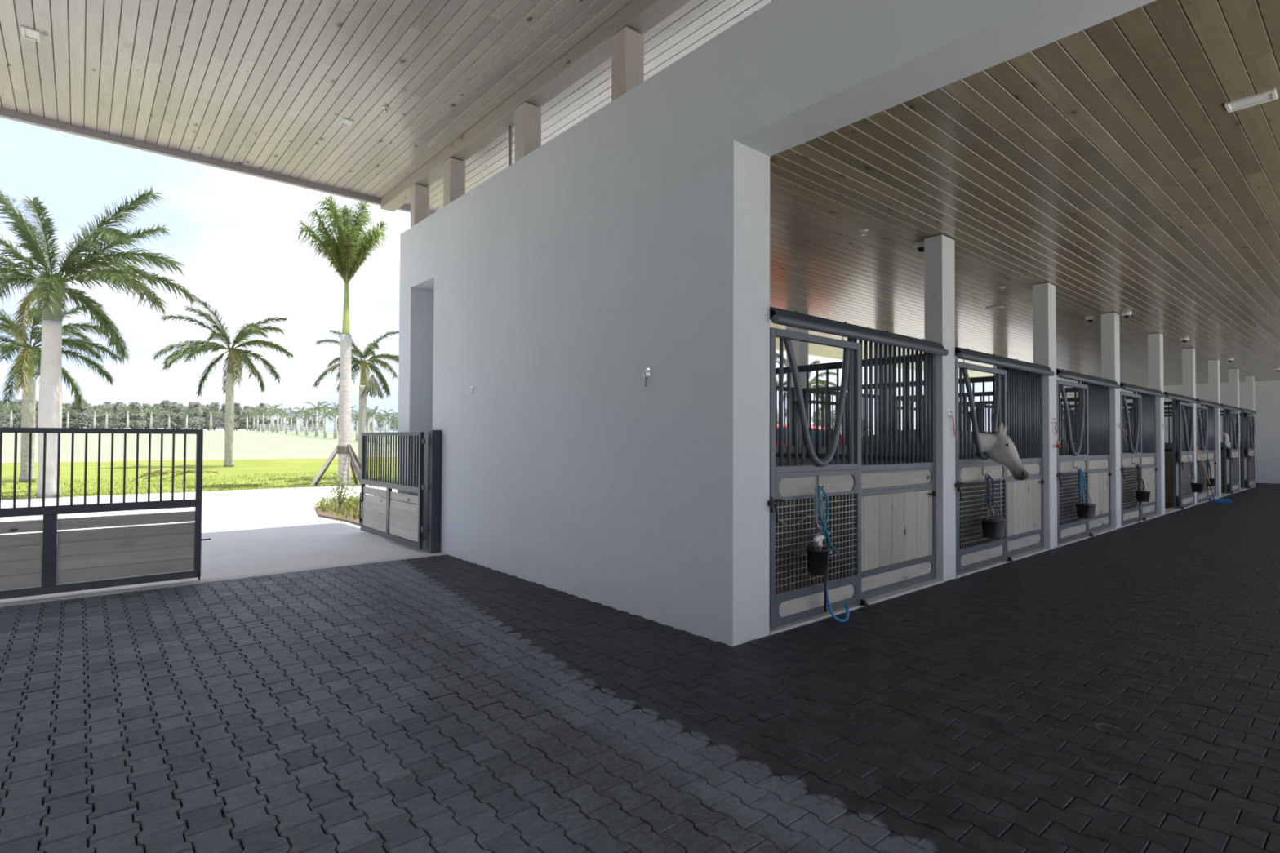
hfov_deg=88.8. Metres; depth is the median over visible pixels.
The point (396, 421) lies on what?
palm
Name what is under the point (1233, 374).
pillar
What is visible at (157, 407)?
tree
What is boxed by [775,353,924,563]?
wall
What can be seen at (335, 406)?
palm
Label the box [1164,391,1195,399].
hood
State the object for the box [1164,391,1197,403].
door track
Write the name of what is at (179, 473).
frond
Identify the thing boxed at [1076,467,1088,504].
halter
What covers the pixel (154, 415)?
tree
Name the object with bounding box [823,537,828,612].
leather strap
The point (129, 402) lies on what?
tree
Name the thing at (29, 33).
diffuser
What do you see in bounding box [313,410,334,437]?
palm
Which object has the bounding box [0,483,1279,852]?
floor
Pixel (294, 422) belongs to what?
tree
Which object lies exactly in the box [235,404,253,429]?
tree
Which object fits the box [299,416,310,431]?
tree
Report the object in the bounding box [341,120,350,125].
diffuser
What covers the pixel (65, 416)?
tree
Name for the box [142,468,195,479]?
frond
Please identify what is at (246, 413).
palm
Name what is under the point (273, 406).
palm
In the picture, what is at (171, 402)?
tree
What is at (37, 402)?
tree
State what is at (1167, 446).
wall
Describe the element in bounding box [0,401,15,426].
tree
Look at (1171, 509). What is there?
sill
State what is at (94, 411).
palm
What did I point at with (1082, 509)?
bucket
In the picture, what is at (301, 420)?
palm
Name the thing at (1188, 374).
pillar
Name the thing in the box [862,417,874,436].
tree
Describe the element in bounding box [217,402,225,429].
tree
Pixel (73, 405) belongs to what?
tree
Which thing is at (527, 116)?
post
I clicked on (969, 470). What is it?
door
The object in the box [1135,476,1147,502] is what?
bucket
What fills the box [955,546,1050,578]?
sill
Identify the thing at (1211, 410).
panel
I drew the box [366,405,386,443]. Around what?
palm
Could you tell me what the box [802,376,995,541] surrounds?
wall
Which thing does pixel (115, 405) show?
tree
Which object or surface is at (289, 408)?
palm
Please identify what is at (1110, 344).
pillar
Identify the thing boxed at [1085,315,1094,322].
security camera
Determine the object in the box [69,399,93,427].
tree
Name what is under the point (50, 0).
roof
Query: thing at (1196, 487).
bucket
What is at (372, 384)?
royal palm
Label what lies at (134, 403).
tree
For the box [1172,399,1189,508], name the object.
panel
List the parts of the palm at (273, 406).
crown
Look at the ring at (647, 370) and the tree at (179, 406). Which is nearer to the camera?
the ring at (647, 370)
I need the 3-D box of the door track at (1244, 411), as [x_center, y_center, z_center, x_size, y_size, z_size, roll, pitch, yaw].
[19.245,-0.483,20.710,2.883,0.152,0.150,1,-1,-41]
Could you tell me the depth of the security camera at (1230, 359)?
17.28 m
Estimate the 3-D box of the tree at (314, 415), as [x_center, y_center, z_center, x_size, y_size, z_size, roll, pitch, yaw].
[-80.934,-0.791,162.497,3.192,4.726,3.253,1,-1,-41]
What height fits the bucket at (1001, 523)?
0.453 m
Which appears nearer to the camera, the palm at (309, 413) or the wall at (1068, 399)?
the wall at (1068, 399)
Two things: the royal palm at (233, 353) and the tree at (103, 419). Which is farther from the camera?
the tree at (103, 419)
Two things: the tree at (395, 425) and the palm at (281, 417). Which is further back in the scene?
the tree at (395, 425)
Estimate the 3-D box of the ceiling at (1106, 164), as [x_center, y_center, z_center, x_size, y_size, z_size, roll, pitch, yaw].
[11.203,-1.884,15.219,28.678,0.022,11.645,1,-1,-41]
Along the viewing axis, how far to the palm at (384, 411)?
103.20 m
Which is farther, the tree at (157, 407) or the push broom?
the tree at (157, 407)
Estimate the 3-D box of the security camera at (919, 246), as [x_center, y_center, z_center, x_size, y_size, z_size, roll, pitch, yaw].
[3.149,-2.008,7.314,0.144,0.109,0.144,1,-1,-41]
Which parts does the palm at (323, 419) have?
crown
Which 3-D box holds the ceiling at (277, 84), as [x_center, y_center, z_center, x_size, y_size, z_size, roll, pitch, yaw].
[-0.943,-3.823,2.854,8.514,0.022,15.928,1,-1,-41]
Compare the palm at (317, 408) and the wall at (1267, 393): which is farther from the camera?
the palm at (317, 408)
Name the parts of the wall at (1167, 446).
partition frame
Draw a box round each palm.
[0,184,200,498]
[0,303,125,481]
[1,404,22,427]
[62,405,78,427]
[83,405,106,428]
[94,405,119,428]
[116,404,142,428]
[137,403,160,428]
[151,297,295,466]
[159,408,176,429]
[177,408,194,429]
[200,405,221,430]
[240,410,254,431]
[244,405,262,431]
[247,406,266,431]
[253,408,272,431]
[261,404,281,431]
[263,404,284,432]
[268,408,286,432]
[272,407,288,431]
[277,412,293,433]
[283,406,298,430]
[287,409,305,434]
[290,194,394,485]
[292,406,310,431]
[296,408,314,435]
[302,400,328,436]
[302,408,319,431]
[311,328,399,478]
[311,403,333,432]
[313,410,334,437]
[318,402,338,438]
[329,405,355,419]
[351,411,358,440]
[355,408,380,441]
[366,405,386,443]
[377,408,395,432]
[377,413,398,444]
[391,412,398,425]
[775,351,786,391]
[775,360,836,417]
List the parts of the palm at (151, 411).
crown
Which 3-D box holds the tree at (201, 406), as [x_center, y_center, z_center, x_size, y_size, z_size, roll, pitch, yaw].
[-106.069,-1.924,158.409,4.840,6.593,4.964,1,-1,-41]
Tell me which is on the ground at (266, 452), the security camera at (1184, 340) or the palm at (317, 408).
the palm at (317, 408)
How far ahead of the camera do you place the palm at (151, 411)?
123.45 m
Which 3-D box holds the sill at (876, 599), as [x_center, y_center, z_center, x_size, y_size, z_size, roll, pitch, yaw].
[2.042,1.637,6.038,2.928,0.072,0.212,1,-1,-41]
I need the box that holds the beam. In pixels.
[380,0,690,211]
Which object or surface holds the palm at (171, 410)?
on the ground at (266, 452)
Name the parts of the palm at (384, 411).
crown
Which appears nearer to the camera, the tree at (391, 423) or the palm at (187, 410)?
the palm at (187, 410)
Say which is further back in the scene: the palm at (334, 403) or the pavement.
the palm at (334, 403)
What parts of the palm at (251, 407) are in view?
crown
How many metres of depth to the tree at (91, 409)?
155.60 m
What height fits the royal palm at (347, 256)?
8.914 m
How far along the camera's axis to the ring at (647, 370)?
5.47 m
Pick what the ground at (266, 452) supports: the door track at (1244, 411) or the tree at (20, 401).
the tree at (20, 401)
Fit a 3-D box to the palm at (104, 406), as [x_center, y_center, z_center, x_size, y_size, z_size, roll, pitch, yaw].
[-100.389,-1.588,123.091,3.814,4.655,3.567,1,-1,-41]
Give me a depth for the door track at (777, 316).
5.68 m
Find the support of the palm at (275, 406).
on the ground at (266, 452)
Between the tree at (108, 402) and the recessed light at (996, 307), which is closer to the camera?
the recessed light at (996, 307)
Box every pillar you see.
[786,326,808,513]
[877,343,893,434]
[924,234,955,582]
[1032,282,1057,549]
[1067,379,1078,442]
[1101,312,1121,528]
[1147,333,1164,515]
[1182,347,1196,505]
[1208,359,1221,497]
[1228,368,1240,491]
[1244,375,1255,487]
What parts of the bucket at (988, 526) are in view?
handle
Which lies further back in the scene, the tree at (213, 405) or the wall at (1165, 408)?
the tree at (213, 405)
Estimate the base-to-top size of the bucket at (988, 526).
0.453 m
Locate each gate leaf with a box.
[0,426,210,599]
[359,431,425,550]
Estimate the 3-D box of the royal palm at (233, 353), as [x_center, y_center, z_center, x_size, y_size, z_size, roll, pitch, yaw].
[-20.960,-2.092,33.117,6.025,8.257,5.776,0,-1,-9]
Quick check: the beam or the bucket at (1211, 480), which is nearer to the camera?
the beam
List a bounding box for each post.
[410,183,429,227]
[426,430,441,553]
[443,157,465,206]
[515,102,541,161]
[611,26,644,101]
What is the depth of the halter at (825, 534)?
5.29 m
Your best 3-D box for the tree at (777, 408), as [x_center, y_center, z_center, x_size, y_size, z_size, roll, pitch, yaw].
[13.442,0.468,64.921,3.460,4.684,3.564,1,-1,-41]
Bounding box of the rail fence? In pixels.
[258,424,397,440]
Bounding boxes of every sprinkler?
[382,105,390,112]
[859,229,867,235]
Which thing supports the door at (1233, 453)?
hanging from the door track at (1224, 406)
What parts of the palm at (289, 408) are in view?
crown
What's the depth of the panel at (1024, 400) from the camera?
8.69 m
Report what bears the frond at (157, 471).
on the ground at (266, 452)
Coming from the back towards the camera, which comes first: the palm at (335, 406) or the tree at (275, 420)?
the tree at (275, 420)
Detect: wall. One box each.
[397,0,1155,647]
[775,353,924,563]
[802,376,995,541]
[892,387,1079,523]
[966,395,1133,510]
[1060,380,1279,484]
[1062,401,1173,503]
[1062,407,1201,488]
[1128,409,1224,490]
[1132,413,1242,486]
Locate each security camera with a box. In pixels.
[914,240,924,252]
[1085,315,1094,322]
[1121,311,1132,318]
[1180,337,1189,342]
[1226,357,1233,362]
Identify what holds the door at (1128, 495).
hanging from the door track at (1124, 386)
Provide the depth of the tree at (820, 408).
70.12 m
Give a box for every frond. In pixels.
[130,470,168,482]
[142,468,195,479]
[163,468,217,479]
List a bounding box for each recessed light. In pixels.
[21,25,40,42]
[338,117,353,127]
[985,306,1004,310]
[1224,88,1278,112]
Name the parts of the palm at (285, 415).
crown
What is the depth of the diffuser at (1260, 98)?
4.23 m
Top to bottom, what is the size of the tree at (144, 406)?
6.887 m
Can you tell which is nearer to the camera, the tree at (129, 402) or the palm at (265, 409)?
the palm at (265, 409)
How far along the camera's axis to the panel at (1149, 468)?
12.96 m
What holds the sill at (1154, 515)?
attached to the wall at (1068, 399)
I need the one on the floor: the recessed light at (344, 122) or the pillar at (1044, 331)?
the pillar at (1044, 331)
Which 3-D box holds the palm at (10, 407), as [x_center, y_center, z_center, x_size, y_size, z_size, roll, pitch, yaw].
[-118.206,-1.810,123.067,3.357,4.923,3.931,1,-1,-41]
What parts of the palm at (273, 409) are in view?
crown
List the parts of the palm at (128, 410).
crown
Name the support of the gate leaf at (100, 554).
attached to the gate post
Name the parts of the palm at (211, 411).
crown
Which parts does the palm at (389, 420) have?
crown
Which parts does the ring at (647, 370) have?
wall plate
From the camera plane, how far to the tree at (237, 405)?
157.06 m
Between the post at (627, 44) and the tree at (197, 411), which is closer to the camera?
the post at (627, 44)
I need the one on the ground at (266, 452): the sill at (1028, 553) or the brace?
the brace
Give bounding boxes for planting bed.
[315,498,360,525]
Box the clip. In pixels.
[1055,431,1061,448]
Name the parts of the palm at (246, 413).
crown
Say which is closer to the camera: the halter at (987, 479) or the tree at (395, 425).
the halter at (987, 479)
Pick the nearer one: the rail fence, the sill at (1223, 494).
the sill at (1223, 494)
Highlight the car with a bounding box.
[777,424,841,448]
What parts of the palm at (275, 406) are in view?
crown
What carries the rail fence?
on the ground at (266, 452)
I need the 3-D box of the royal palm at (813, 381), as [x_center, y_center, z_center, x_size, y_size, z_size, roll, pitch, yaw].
[12.732,-1.379,49.388,5.326,7.770,5.450,0,-1,21]
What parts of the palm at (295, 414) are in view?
crown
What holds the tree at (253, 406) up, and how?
on the ground at (266, 452)
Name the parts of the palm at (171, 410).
crown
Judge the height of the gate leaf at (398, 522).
1.545 m
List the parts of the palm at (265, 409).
crown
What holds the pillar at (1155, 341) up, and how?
on the floor
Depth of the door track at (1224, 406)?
18.36 m
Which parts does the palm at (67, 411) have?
crown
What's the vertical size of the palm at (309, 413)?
4.105 m
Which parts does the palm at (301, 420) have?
crown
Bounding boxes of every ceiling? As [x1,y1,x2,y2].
[0,0,771,211]
[769,0,1279,387]
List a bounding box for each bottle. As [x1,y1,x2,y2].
[813,535,824,550]
[815,546,822,550]
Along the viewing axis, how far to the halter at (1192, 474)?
14.68 m
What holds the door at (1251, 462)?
hanging from the door track at (1244, 411)
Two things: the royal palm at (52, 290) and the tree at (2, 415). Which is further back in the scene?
the tree at (2, 415)
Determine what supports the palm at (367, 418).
on the ground at (266, 452)
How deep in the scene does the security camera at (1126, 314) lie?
11.14 m
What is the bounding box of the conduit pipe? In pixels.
[507,125,512,166]
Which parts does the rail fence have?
rail, rail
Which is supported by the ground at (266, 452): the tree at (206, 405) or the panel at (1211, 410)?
the tree at (206, 405)
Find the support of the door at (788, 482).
hanging from the door track at (777, 316)
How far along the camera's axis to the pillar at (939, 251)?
7.03 m
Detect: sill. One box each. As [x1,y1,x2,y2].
[768,578,944,635]
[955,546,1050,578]
[1057,527,1117,547]
[1120,514,1162,528]
[1164,504,1195,514]
[1196,497,1219,504]
[1221,491,1239,497]
[1240,486,1254,491]
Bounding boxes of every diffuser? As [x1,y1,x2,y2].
[24,28,37,39]
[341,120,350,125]
[1230,93,1272,109]
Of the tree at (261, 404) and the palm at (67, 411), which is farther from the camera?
the tree at (261, 404)
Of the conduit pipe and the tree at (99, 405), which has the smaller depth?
the conduit pipe
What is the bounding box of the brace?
[309,444,370,486]
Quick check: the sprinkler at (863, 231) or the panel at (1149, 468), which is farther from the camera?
the panel at (1149, 468)
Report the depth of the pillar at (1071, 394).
22.84 m
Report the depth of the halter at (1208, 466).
15.88 m
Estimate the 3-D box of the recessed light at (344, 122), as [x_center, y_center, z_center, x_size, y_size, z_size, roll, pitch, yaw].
[-3.600,-3.724,8.000,0.120,0.018,0.200,1,-1,-41]
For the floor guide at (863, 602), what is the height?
0.053 m
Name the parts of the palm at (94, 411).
crown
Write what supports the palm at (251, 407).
on the ground at (266, 452)
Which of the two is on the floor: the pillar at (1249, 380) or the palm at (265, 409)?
the pillar at (1249, 380)
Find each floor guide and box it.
[858,599,868,606]
[1006,556,1013,561]
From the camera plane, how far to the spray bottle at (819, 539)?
5.17 m
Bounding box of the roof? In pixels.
[0,0,231,141]
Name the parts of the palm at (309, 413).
crown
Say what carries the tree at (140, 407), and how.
on the ground at (266, 452)
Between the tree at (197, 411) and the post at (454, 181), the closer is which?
the post at (454, 181)
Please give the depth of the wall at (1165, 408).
19.04 m
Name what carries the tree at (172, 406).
on the ground at (266, 452)
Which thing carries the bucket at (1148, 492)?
hanging from the door at (1128, 495)
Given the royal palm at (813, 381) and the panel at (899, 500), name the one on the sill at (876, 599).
the panel at (899, 500)
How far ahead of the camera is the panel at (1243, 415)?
20.85 m
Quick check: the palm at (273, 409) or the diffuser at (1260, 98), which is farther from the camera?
the palm at (273, 409)
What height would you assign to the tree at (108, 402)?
7.152 m
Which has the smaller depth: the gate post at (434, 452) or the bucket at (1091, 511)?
the gate post at (434, 452)
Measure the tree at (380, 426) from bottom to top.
4.593 m
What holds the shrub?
on the planting bed
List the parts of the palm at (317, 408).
crown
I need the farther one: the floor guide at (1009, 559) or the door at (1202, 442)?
the door at (1202, 442)
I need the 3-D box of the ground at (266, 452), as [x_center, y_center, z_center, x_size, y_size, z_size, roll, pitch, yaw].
[-48.007,1.718,92.122,360.000,2.600,376.000,1,-1,-41]
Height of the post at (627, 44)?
0.640 m
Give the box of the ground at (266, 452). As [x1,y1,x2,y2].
[0,430,397,499]
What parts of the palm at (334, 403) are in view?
crown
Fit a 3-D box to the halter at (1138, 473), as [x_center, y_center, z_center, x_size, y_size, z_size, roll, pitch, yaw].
[9.018,1.200,11.785,0.445,1.074,0.067,1,-1,-41]
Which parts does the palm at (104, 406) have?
crown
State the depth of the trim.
8.83 m
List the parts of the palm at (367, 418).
crown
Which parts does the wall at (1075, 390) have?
partition frame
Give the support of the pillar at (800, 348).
on the floor
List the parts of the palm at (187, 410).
crown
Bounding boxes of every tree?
[0,400,13,427]
[0,400,22,427]
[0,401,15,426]
[12,399,22,427]
[35,400,38,427]
[62,400,92,427]
[62,402,71,427]
[62,404,84,427]
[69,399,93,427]
[81,403,92,428]
[85,404,97,428]
[88,404,113,428]
[95,401,117,426]
[95,403,115,428]
[109,401,124,428]
[110,403,130,428]
[117,402,142,428]
[120,401,146,428]
[124,402,149,428]
[139,405,159,428]
[141,403,158,428]
[148,403,164,428]
[152,399,177,429]
[160,404,183,429]
[166,402,189,429]
[170,401,177,405]
[178,401,203,429]
[184,401,208,429]
[196,404,207,429]
[198,404,219,430]
[201,401,225,430]
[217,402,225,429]
[217,405,240,428]
[234,402,244,431]
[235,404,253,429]
[241,406,260,429]
[249,402,270,431]
[274,419,279,431]
[278,417,285,431]
[288,416,300,430]
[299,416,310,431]
[307,413,321,431]
[374,417,385,431]
[389,416,397,432]
[394,419,398,431]
[777,408,778,424]
[811,406,824,426]
[831,408,841,435]
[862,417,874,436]
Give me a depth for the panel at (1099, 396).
10.84 m
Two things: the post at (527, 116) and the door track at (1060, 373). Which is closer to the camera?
the post at (527, 116)
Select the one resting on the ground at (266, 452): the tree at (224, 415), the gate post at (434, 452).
the tree at (224, 415)
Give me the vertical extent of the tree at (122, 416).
6.556 m
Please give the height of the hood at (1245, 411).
0.075 m
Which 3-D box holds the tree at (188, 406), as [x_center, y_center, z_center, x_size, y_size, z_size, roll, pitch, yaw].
[-105.115,-2.360,153.266,5.092,7.281,5.578,1,-1,-41]
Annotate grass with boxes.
[312,493,396,519]
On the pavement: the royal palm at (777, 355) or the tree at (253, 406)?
the royal palm at (777, 355)
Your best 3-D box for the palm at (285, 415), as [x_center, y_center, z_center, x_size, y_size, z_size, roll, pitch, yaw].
[-55.404,-0.566,101.941,2.199,3.380,2.652,1,-1,-41]
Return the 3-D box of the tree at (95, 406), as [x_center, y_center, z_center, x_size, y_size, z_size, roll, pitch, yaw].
[-126.524,-1.989,152.354,4.363,6.294,4.461,1,-1,-41]
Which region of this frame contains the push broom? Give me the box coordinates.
[1195,443,1231,503]
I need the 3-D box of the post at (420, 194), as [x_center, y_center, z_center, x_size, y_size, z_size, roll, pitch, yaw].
[-3.234,-3.197,9.599,0.215,0.640,0.160,1,-1,-41]
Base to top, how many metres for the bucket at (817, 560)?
0.403 m
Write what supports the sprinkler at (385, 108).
attached to the ceiling at (277, 84)
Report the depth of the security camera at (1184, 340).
13.87 m
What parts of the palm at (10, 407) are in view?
crown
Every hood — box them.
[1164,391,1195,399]
[1221,404,1240,409]
[1240,408,1256,413]
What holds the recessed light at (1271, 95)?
in the ceiling at (1106, 164)
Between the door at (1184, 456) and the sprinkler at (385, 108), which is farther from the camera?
the door at (1184, 456)
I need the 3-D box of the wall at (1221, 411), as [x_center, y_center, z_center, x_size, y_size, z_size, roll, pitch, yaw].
[16.603,0.750,21.303,0.075,2.460,3.950,1,-1,-41]
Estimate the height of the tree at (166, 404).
7.602 m
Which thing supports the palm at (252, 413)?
on the ground at (266, 452)
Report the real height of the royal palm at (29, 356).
6.211 m
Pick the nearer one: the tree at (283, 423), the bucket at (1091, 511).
the bucket at (1091, 511)
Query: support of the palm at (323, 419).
on the ground at (266, 452)
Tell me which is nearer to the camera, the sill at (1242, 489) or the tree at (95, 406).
the sill at (1242, 489)
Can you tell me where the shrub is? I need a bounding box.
[321,468,357,508]
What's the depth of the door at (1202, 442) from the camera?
15.98 m
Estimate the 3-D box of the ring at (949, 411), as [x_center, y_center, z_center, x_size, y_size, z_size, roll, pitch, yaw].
[3.375,-0.027,7.059,0.157,0.320,0.037,1,-1,-41]
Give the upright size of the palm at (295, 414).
3.747 m
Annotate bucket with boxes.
[805,521,829,575]
[980,497,997,538]
[990,497,1006,537]
[1075,484,1089,518]
[1081,484,1096,518]
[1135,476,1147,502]
[1140,480,1151,502]
[1190,471,1204,492]
[1205,471,1215,486]
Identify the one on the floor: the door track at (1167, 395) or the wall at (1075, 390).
the wall at (1075, 390)
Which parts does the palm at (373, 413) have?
crown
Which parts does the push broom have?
handle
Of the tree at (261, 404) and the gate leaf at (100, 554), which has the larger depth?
the tree at (261, 404)
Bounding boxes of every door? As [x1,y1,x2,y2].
[768,325,861,627]
[955,359,1008,573]
[1056,377,1088,543]
[1120,389,1142,524]
[1177,400,1195,507]
[1195,403,1208,502]
[1228,410,1239,493]
[1245,413,1255,487]
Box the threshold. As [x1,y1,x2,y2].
[0,552,447,608]
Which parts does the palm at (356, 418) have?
crown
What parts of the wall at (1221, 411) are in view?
partition frame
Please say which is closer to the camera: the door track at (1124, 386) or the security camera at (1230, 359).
the door track at (1124, 386)
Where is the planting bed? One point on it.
(322, 513)
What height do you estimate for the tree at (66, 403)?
6.782 m
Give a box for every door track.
[769,306,948,355]
[955,346,1054,376]
[1056,368,1119,388]
[1120,382,1164,397]
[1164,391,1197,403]
[1195,398,1222,408]
[1220,403,1241,412]
[1239,407,1257,414]
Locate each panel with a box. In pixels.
[847,337,936,599]
[995,365,1044,556]
[1078,381,1111,533]
[1133,391,1157,517]
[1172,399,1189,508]
[1200,404,1216,497]
[1223,408,1234,493]
[1241,412,1250,488]
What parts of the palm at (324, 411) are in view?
crown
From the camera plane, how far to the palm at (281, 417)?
121.48 m
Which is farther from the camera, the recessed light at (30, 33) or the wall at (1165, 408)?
the wall at (1165, 408)
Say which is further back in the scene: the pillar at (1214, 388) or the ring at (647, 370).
the pillar at (1214, 388)
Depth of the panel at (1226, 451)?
18.69 m
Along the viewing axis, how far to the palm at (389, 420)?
77.54 m
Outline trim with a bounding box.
[0,107,435,215]
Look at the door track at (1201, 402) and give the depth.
16.25 m
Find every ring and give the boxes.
[643,368,649,386]
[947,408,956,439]
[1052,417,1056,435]
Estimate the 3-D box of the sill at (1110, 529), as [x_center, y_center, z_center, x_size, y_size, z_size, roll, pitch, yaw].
[6.939,1.740,10.243,2.928,0.072,0.212,1,-1,-41]
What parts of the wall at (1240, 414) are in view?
partition frame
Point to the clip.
(1057, 446)
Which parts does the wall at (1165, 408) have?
partition frame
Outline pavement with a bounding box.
[0,484,436,603]
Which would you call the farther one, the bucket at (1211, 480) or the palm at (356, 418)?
the palm at (356, 418)
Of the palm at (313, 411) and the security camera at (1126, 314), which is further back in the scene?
the palm at (313, 411)
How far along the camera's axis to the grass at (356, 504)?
13.46 m
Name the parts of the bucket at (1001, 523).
handle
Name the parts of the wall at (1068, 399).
partition frame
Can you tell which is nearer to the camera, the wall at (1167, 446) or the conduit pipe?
the conduit pipe
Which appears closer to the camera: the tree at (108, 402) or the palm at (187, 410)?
the palm at (187, 410)
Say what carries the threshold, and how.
on the floor
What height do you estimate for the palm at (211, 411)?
4.741 m
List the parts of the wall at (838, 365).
partition frame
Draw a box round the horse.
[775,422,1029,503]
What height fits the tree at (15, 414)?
6.912 m
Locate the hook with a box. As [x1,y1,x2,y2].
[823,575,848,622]
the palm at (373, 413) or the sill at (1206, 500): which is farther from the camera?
the palm at (373, 413)
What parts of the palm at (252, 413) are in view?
crown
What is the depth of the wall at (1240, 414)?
22.01 m
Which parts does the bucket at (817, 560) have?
handle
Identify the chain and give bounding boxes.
[776,513,809,526]
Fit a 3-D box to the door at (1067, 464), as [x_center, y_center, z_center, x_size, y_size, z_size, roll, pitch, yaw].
[6.436,0.468,9.688,1.459,2.390,0.105,1,-1,-41]
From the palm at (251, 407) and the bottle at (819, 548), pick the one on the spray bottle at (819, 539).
the bottle at (819, 548)
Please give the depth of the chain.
5.14 m
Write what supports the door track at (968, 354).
attached to the pillar at (939, 251)
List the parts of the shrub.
stem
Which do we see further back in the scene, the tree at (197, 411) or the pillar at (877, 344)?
the tree at (197, 411)
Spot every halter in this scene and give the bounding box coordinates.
[813,485,839,555]
[985,475,995,519]
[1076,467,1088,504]
[1135,463,1144,523]
[1189,461,1193,483]
[1205,458,1211,487]
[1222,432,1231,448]
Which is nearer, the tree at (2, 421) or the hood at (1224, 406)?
the hood at (1224, 406)
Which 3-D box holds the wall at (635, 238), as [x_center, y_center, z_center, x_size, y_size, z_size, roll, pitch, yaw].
[0.241,-0.664,5.619,0.422,4.580,11.350,1,-1,-41]
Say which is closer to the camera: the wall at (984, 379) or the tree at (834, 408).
the wall at (984, 379)

